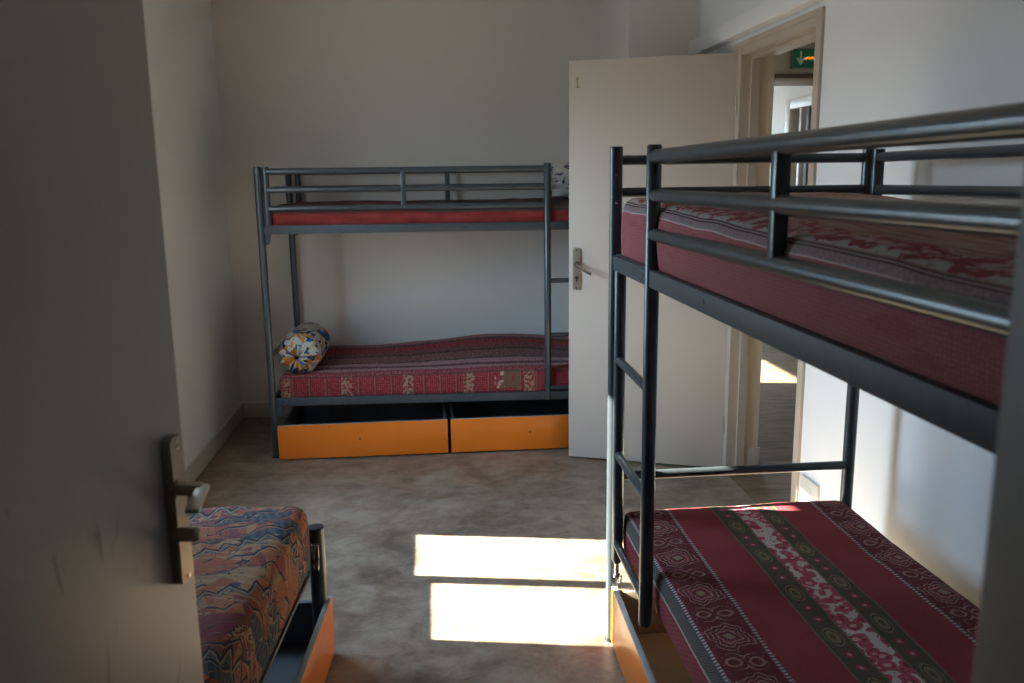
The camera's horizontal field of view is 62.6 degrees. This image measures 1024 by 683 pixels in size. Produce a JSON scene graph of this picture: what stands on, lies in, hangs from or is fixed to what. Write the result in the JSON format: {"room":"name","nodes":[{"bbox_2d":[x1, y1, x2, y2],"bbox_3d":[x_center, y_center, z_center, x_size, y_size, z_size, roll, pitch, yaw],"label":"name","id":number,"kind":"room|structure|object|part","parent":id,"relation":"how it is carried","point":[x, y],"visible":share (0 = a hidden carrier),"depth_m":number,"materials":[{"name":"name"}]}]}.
{"room":"dormitory","nodes":[
{"label":"dormitory","id":0,"kind":"room"},
{"bbox_2d":[142,0,240,469],"bbox_3d":[-1.630,-0.473,3.432,0.120,2.620,10.600,-2,11,-5],"label":"wall","id":1,"kind":"structure","parent":0,"point":[179,34],"depth_m":4.40,"materials":[{"name":"white paint"}]},
{"bbox_2d":[185,403,243,481],"bbox_3d":[-1.479,0.900,2.968,0.012,0.098,4.913,-2,11,-5],"label":"baseboard","id":2,"kind":"structure","parent":1,"relation":"attached to","point":[208,452],"depth_m":4.62,"materials":[{"name":"wood"}]},
{"bbox_2d":[211,0,700,402],"bbox_3d":[-0.371,-0.780,4.929,2.681,2.620,0.860,-2,11,-5],"label":"wall","id":3,"kind":"structure","parent":0,"point":[301,83],"depth_m":5.14,"materials":[{"name":"white paint"}]},
{"bbox_2d":[243,402,448,417],"bbox_3d":[-0.344,0.469,5.115,2.669,0.098,0.772,-2,11,-5],"label":"baseboard","id":4,"kind":"structure","parent":3,"relation":"attached to","point":[251,409],"depth_m":5.37,"materials":[{"name":"tile"}]},
{"bbox_2d":[187,342,797,682],"bbox_3d":[0.587,0.795,3.895,4.541,0.100,10.600,-2,11,-5],"label":"floor","id":5,"kind":"structure","parent":0,"point":[476,566],"depth_m":3.52,"materials":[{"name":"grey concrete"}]},
{"bbox_2d":[259,523,327,682],"bbox_3d":[-0.919,0.933,1.665,0.759,0.517,1.958,-1,11,-2],"label":"bed","id":6,"kind":"object","parent":5,"relation":"on","point":[317,573],"visible":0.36,"depth_m":2.57,"materials":[{"name":"grey metal"}]},
{"bbox_2d":[189,506,309,682],"bbox_3d":[-0.914,0.770,1.646,0.677,0.232,1.843,-1,11,-2],"label":"mattress","id":7,"kind":"object","parent":6,"relation":"on","point":[252,564],"visible":0.44,"depth_m":2.11,"materials":[{"name":"fabric"}]},
{"bbox_3d":[-0.604,0.891,1.668,0.035,0.012,1.862,-1,11,-2],"label":"rail","id":8,"kind":"part","parent":6,"relation":"part of","materials":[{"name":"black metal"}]},
{"bbox_3d":[-0.599,0.778,2.617,0.051,0.425,0.050,-1,11,-2],"label":"corner post","id":9,"kind":"part","parent":6,"relation":"part of","materials":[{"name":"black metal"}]},
{"bbox_2d":[264,596,334,682],"bbox_3d":[-0.849,0.987,2.215,0.601,0.196,0.905,-1,11,-2],"label":"drawer","id":10,"kind":"object","parent":5,"relation":"on","point":[304,655],"visible":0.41,"depth_m":2.56,"materials":[{"name":"orange laminate"}]},
{"bbox_3d":[-0.849,1.053,2.228,0.566,0.008,0.865,-1,11,-2],"label":"panel","id":11,"kind":"part","parent":10,"relation":"part of","materials":[{"name":"grey plastic"}]},
{"bbox_3d":[-0.865,0.898,2.646,0.566,0.160,0.016,-1,11,-2],"label":"panel","id":12,"kind":"part","parent":10,"relation":"part of","materials":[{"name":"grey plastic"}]},
{"bbox_3d":[-0.558,0.978,2.223,0.018,0.187,0.905,-1,11,-2],"label":"panel","id":13,"kind":"part","parent":10,"relation":"part of","materials":[{"name":"orange laminate"}]},
{"bbox_2d":[277,402,447,459],"bbox_3d":[-0.829,0.475,4.848,0.905,0.196,0.621,-2,11,-5],"label":"drawer","id":14,"kind":"object","parent":5,"relation":"on","point":[315,431],"visible":0.84,"depth_m":4.56,"materials":[{"name":"orange laminate"}]},
{"bbox_3d":[-1.268,0.483,4.807,0.016,0.160,0.586,-2,11,-5],"label":"panel","id":15,"kind":"part","parent":14,"relation":"part of","materials":[{"name":"grey plastic"}]},
{"bbox_3d":[-0.829,0.541,4.862,0.865,0.008,0.586,-2,11,-5],"label":"panel","id":16,"kind":"part","parent":14,"relation":"part of","materials":[{"name":"grey plastic"}]},
{"bbox_3d":[-0.859,0.413,5.142,0.897,0.160,0.016,-2,11,-5],"label":"panel","id":17,"kind":"part","parent":14,"relation":"part of","materials":[{"name":"grey plastic"}]},
{"bbox_3d":[-0.391,0.456,4.888,0.016,0.160,0.586,-2,11,-5],"label":"panel","id":18,"kind":"part","parent":14,"relation":"part of","materials":[{"name":"grey plastic"}]},
{"bbox_2d":[253,163,568,457],"bbox_3d":[-0.364,-0.227,4.873,1.945,1.555,0.812,-1,11,-3],"label":"bunk bed","id":19,"kind":"object","parent":5,"relation":"on","point":[264,231],"visible":0.5,"depth_m":4.40,"materials":[{"name":"grey metal"}]},
{"bbox_3d":[-1.294,-0.134,4.444,0.037,1.536,0.038,-1,11,-3],"label":"corner post","id":20,"kind":"part","parent":19,"relation":"part of","materials":[{"name":"grey metal"}]},
{"bbox_3d":[-1.261,-0.745,4.326,0.034,0.299,0.035,-1,11,-3],"label":"guard post","id":21,"kind":"part","parent":19,"relation":"part of","materials":[{"name":"grey metal"}]},
{"bbox_3d":[-1.309,0.254,4.912,0.020,0.044,0.741,-1,11,-3],"label":"rail","id":22,"kind":"part","parent":19,"relation":"part of","materials":[{"name":"black metal"}]},
{"bbox_3d":[-1.337,-0.280,5.200,0.037,1.536,0.038,-1,11,-3],"label":"corner post","id":23,"kind":"part","parent":19,"relation":"part of","materials":[{"name":"grey metal"}]},
{"bbox_3d":[-1.289,-0.892,5.084,0.034,0.299,0.035,-1,11,-3],"label":"guard post","id":24,"kind":"part","parent":19,"relation":"part of","materials":[{"name":"grey metal"}]},
{"bbox_3d":[-0.395,-1.035,5.108,1.795,0.029,0.029,-1,11,-3],"label":"guard rail","id":25,"kind":"part","parent":19,"relation":"part of","materials":[{"name":"grey metal"}]},
{"bbox_3d":[-0.540,-0.884,4.341,1.448,0.032,0.035,-1,11,-3],"label":"guard rail","id":26,"kind":"part","parent":19,"relation":"part of","materials":[{"name":"grey metal"}]},
{"bbox_3d":[-0.539,-0.793,4.359,1.448,0.030,0.033,-1,11,-3],"label":"guard rail","id":27,"kind":"part","parent":19,"relation":"part of","materials":[{"name":"grey metal"}]},
{"bbox_3d":[-0.537,-0.700,4.377,1.448,0.030,0.033,-1,11,-3],"label":"guard rail","id":28,"kind":"part","parent":19,"relation":"part of","materials":[{"name":"grey metal"}]},
{"bbox_3d":[-0.348,-0.599,4.415,1.875,0.044,0.035,-1,11,-3],"label":"rail","id":29,"kind":"part","parent":19,"relation":"part of","materials":[{"name":"grey metal"}]},
{"bbox_2d":[271,198,568,225],"bbox_3d":[-0.367,-0.731,4.767,1.851,0.135,0.739,-1,11,-3],"label":"mattress","id":30,"kind":"object","parent":19,"relation":"on","point":[559,207],"visible":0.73,"depth_m":4.41,"materials":[{"name":"red fabric"}]},
{"bbox_2d":[551,163,568,198],"bbox_3d":[0.405,-0.916,4.776,0.382,0.205,0.212,-2,11,-5],"label":"bolster pillow","id":31,"kind":"object","parent":30,"relation":"on","point":[559,171],"visible":0.32,"depth_m":4.68,"materials":[{"name":"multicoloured fabric"}]},
{"bbox_3d":[-0.337,0.304,4.590,1.875,0.044,0.035,-1,11,-3],"label":"rail","id":32,"kind":"part","parent":19,"relation":"part of","materials":[{"name":"grey metal"}]},
{"bbox_3d":[-0.394,-0.944,5.125,1.795,0.029,0.029,-1,11,-3],"label":"guard rail","id":33,"kind":"part","parent":19,"relation":"part of","materials":[{"name":"grey metal"}]},
{"bbox_2d":[279,333,568,397],"bbox_3d":[-0.356,0.130,4.934,1.851,0.221,0.739,-1,11,-3],"label":"mattress","id":34,"kind":"object","parent":19,"relation":"on","point":[510,362],"visible":0.79,"depth_m":4.64,"materials":[{"name":"red fabric"}]},
{"bbox_2d":[278,322,329,372],"bbox_3d":[-1.163,0.036,4.714,0.237,0.232,0.524,-1,11,-3],"label":"bolster pillow","id":35,"kind":"object","parent":34,"relation":"on","point":[304,347],"visible":1,"depth_m":4.56,"materials":[{"name":"multicoloured fabric"}]},
{"bbox_3d":[0.190,-0.306,4.496,0.036,1.269,0.037,-1,11,-3],"label":"ladder rail","id":36,"kind":"part","parent":19,"relation":"part of","materials":[{"name":"grey metal"}]},
{"bbox_2d":[449,399,568,451],"bbox_3d":[0.089,0.448,4.933,0.905,0.196,0.621,-2,11,-5],"label":"drawer","id":37,"kind":"object","parent":5,"relation":"on","point":[506,424],"visible":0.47,"depth_m":4.63,"materials":[{"name":"orange laminate"}]},
{"bbox_3d":[-0.349,0.455,4.892,0.016,0.160,0.586,-2,11,-5],"label":"panel","id":38,"kind":"part","parent":37,"relation":"part of","materials":[{"name":"grey plastic"}]},
{"bbox_3d":[0.060,0.385,5.227,0.897,0.160,0.016,-2,11,-5],"label":"panel","id":39,"kind":"part","parent":37,"relation":"part of","materials":[{"name":"grey plastic"}]},
{"bbox_3d":[0.090,0.513,4.947,0.865,0.008,0.586,-2,11,-5],"label":"panel","id":40,"kind":"part","parent":37,"relation":"part of","materials":[{"name":"grey plastic"}]},
{"bbox_2d":[611,586,693,682],"bbox_3d":[0.650,0.955,2.285,0.601,0.196,0.905,-1,11,-4],"label":"drawer","id":41,"kind":"object","parent":5,"relation":"on","point":[644,655],"visible":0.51,"depth_m":2.56,"materials":[{"name":"orange laminate"}]},
{"bbox_3d":[0.360,0.958,2.264,0.018,0.187,0.905,-1,11,-4],"label":"panel","id":42,"kind":"part","parent":41,"relation":"part of","materials":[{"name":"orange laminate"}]},
{"bbox_3d":[0.619,0.866,2.716,0.566,0.160,0.016,-1,11,-4],"label":"panel","id":43,"kind":"part","parent":41,"relation":"part of","materials":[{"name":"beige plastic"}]},
{"bbox_3d":[0.652,1.021,2.298,0.566,0.008,0.865,-1,11,-4],"label":"panel","id":44,"kind":"part","parent":41,"relation":"part of","materials":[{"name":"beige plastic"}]},
{"bbox_2d":[605,102,1023,642],"bbox_3d":[0.792,0.370,1.701,0.812,1.566,1.945,-2,11,-6],"label":"bunk bed","id":45,"kind":"object","parent":5,"relation":"on","point":[973,419],"visible":0.62,"depth_m":1.42,"materials":[{"name":"grey metal"}]},
{"bbox_3d":[0.313,0.199,2.594,0.038,1.550,0.037,-2,11,-6],"label":"corner post","id":46,"kind":"part","parent":45,"relation":"part of","materials":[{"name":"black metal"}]},
{"bbox_3d":[0.325,0.221,2.562,0.035,0.970,0.034,-2,11,-6],"label":"ladder rail","id":47,"kind":"part","parent":45,"relation":"part of","materials":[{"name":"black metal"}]},
{"bbox_3d":[0.353,0.146,2.161,0.037,1.269,0.036,-2,11,-6],"label":"ladder rail","id":48,"kind":"part","parent":45,"relation":"part of","materials":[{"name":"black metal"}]},
{"bbox_3d":[0.689,-0.449,2.508,0.739,0.029,0.029,-2,11,-6],"label":"guard rail","id":49,"kind":"part","parent":45,"relation":"part of","materials":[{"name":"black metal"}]},
{"bbox_3d":[0.688,-0.540,2.490,0.739,0.029,0.029,-2,11,-6],"label":"guard rail","id":50,"kind":"part","parent":45,"relation":"part of","materials":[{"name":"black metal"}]},
{"bbox_2d":[623,500,979,682],"bbox_3d":[0.799,0.761,1.800,0.730,0.150,1.869,-2,11,-5],"label":"mattress","id":51,"kind":"object","parent":45,"relation":"on","point":[801,591],"visible":0.88,"depth_m":2.09,"materials":[{"name":"fabric"}]},
{"bbox_3d":[0.410,-0.058,1.579,0.035,0.044,1.875,-2,11,-6],"label":"rail","id":52,"kind":"part","parent":45,"relation":"part of","materials":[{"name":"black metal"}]},
{"bbox_2d":[621,192,1016,405],"bbox_3d":[0.777,-0.166,1.598,0.753,0.207,1.879,-2,11,-5],"label":"mattress","id":53,"kind":"object","parent":45,"relation":"on","point":[971,361],"visible":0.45,"depth_m":1.15,"materials":[{"name":"fabric"}]},
{"bbox_3d":[0.420,-0.128,1.374,0.033,0.030,1.448,-2,11,-6],"label":"guard rail","id":54,"kind":"part","parent":45,"relation":"part of","materials":[{"name":"grey metal"}]},
{"bbox_3d":[0.419,-0.221,1.356,0.033,0.030,1.448,-2,11,-6],"label":"guard rail","id":55,"kind":"part","parent":45,"relation":"part of","materials":[{"name":"grey metal"}]},
{"bbox_3d":[0.418,-0.313,1.338,0.035,0.032,1.448,-2,11,-6],"label":"guard rail","id":56,"kind":"part","parent":45,"relation":"part of","materials":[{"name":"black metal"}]},
{"bbox_3d":[1.080,0.175,2.668,0.038,1.550,0.037,-2,11,-6],"label":"corner post","id":57,"kind":"part","parent":45,"relation":"part of","materials":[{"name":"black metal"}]},
{"bbox_3d":[1.078,-0.418,2.497,0.035,0.299,0.034,-2,11,-6],"label":"guard post","id":58,"kind":"part","parent":45,"relation":"part of","materials":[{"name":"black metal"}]},
{"bbox_3d":[1.168,-0.281,1.614,0.029,0.029,1.795,-2,11,-6],"label":"guard rail","id":59,"kind":"part","parent":45,"relation":"part of","materials":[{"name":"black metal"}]},
{"bbox_3d":[1.167,-0.372,1.596,0.029,0.029,1.795,-2,11,-6],"label":"guard rail","id":60,"kind":"part","parent":45,"relation":"part of","materials":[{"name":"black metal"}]},
{"bbox_2d":[744,56,774,447],"bbox_3d":[1.190,-0.332,4.100,0.075,2.020,0.040,-2,11,-5],"label":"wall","id":61,"kind":"structure","parent":0,"point":[767,70],"depth_m":4.14,"materials":[{"name":"beige paint"}]},
{"bbox_2d":[769,86,812,185],"bbox_3d":[2.678,-0.787,4.776,0.120,2.620,8.683,-2,11,-5],"label":"wall","id":62,"kind":"structure","parent":0,"point":[781,93],"depth_m":7.31,"materials":[{"name":"white paint"}]},
{"bbox_2d":[784,95,811,184],"bbox_3d":[2.460,-0.936,6.917,0.150,2.100,0.920,-2,11,-5],"label":"trim","id":63,"kind":"structure","parent":62,"relation":"attached to","point":[793,106],"depth_m":7.03,"materials":[{"name":"grey paint"}]},
{"bbox_2d":[795,107,811,184],"bbox_3d":[2.456,-0.899,6.924,0.099,2.015,0.740,-2,11,-5],"label":"door","id":64,"kind":"structure","parent":62,"relation":"in","point":[808,110],"depth_m":6.98,"materials":[{"name":"wood"}]},
{"bbox_2d":[772,42,814,73],"bbox_3d":[1.797,-1.948,5.337,1.460,0.535,0.420,-2,11,-5],"label":"beam","id":65,"kind":"structure","parent":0,"point":[782,61],"depth_m":5.16,"materials":[{"name":"beige paint"}]},
{"bbox_2d":[790,48,814,68],"bbox_3d":[1.848,-1.724,5.135,0.294,0.118,0.045,-2,11,-5],"label":"exit sign","id":66,"kind":"object","parent":65,"relation":"attached to","point":[801,58],"visible":0.49,"depth_m":5.11,"materials":[{"name":"green plastic"}]},
{"bbox_2d":[700,0,1023,608],"bbox_3d":[1.076,-0.758,4.726,0.160,2.620,8.483,-2,11,-5],"label":"wall","id":67,"kind":"structure","parent":0,"point":[924,487],"depth_m":2.55,"materials":[{"name":"white paint"}]},
{"bbox_2d":[569,53,737,466],"bbox_3d":[0.677,-0.362,4.202,0.808,2.028,0.104,2,11,16],"label":"door","id":68,"kind":"structure","parent":67,"relation":"in","point":[632,104],"depth_m":4.22,"materials":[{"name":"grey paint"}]},
{"bbox_3d":[0.332,-0.371,4.308,0.039,0.212,0.010,2,11,16],"label":"handle","id":69,"kind":"part","parent":68,"relation":"part of","materials":[{"name":"metal"}]},
{"bbox_2d":[744,447,759,464],"bbox_3d":[1.294,0.761,3.414,0.084,0.132,5.303,-2,11,-5],"label":"baseboard","id":70,"kind":"structure","parent":67,"relation":"attached to","point":[751,454],"depth_m":4.25,"materials":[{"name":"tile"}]},
{"bbox_2d":[688,0,823,54],"bbox_3d":[1.089,-1.307,3.216,0.060,0.078,2.570,-2,11,-5],"label":"trim","id":71,"kind":"structure","parent":67,"relation":"attached to","point":[769,12],"depth_m":3.65,"materials":[{"name":"paint"}]},
{"bbox_2d":[721,6,825,501],"bbox_3d":[1.181,-0.283,3.698,0.175,2.078,0.903,-2,11,-5],"label":"trim","id":72,"kind":"structure","parent":67,"relation":"attached to","point":[807,28],"depth_m":3.90,"materials":[{"name":"beige paint"}]},
{"bbox_2d":[774,74,812,85],"bbox_3d":[1.801,-1.673,5.390,1.460,0.025,0.440,-2,11,-5],"label":"trim","id":73,"kind":"structure","parent":67,"relation":"attached to","point":[779,79],"depth_m":5.26,"materials":[{"name":"brown paint"}]},
{"bbox_2d":[799,474,819,500],"bbox_3d":[1.162,0.597,3.294,0.015,0.115,0.150,-2,11,-5],"label":"wall socket","id":74,"kind":"object","parent":67,"relation":"attached to","point":[809,490],"visible":0.83,"depth_m":3.29,"materials":[{"name":"grey plastic"}]},
{"bbox_3d":[0.887,0.080,0.427,4.301,2.620,0.200,-2,11,-5],"label":"wall","id":75,"kind":"structure","parent":0,"visible":0},
{"bbox_2d":[0,0,209,682],"bbox_3d":[-0.442,0.319,0.807,0.115,2.022,0.720,0,11,3],"label":"door","id":76,"kind":"structure","parent":75,"relation":"in","point":[97,579],"depth_m":0.90,"materials":[{"name":"grey paint"}]},
{"bbox_3d":[-0.440,0.221,1.106,0.014,0.199,0.035,0,11,3],"label":"handle","id":77,"kind":"part","parent":76,"relation":"part of","materials":[{"name":"brown metal"}]},
{"bbox_2d":[972,179,1023,682],"bbox_3d":[-0.095,0.354,0.386,0.940,2.120,0.215,-2,11,-5],"label":"trim","id":78,"kind":"structure","parent":75,"relation":"attached to","point":[999,652],"depth_m":0.46,"materials":[{"name":"grey paint"}]}
]}

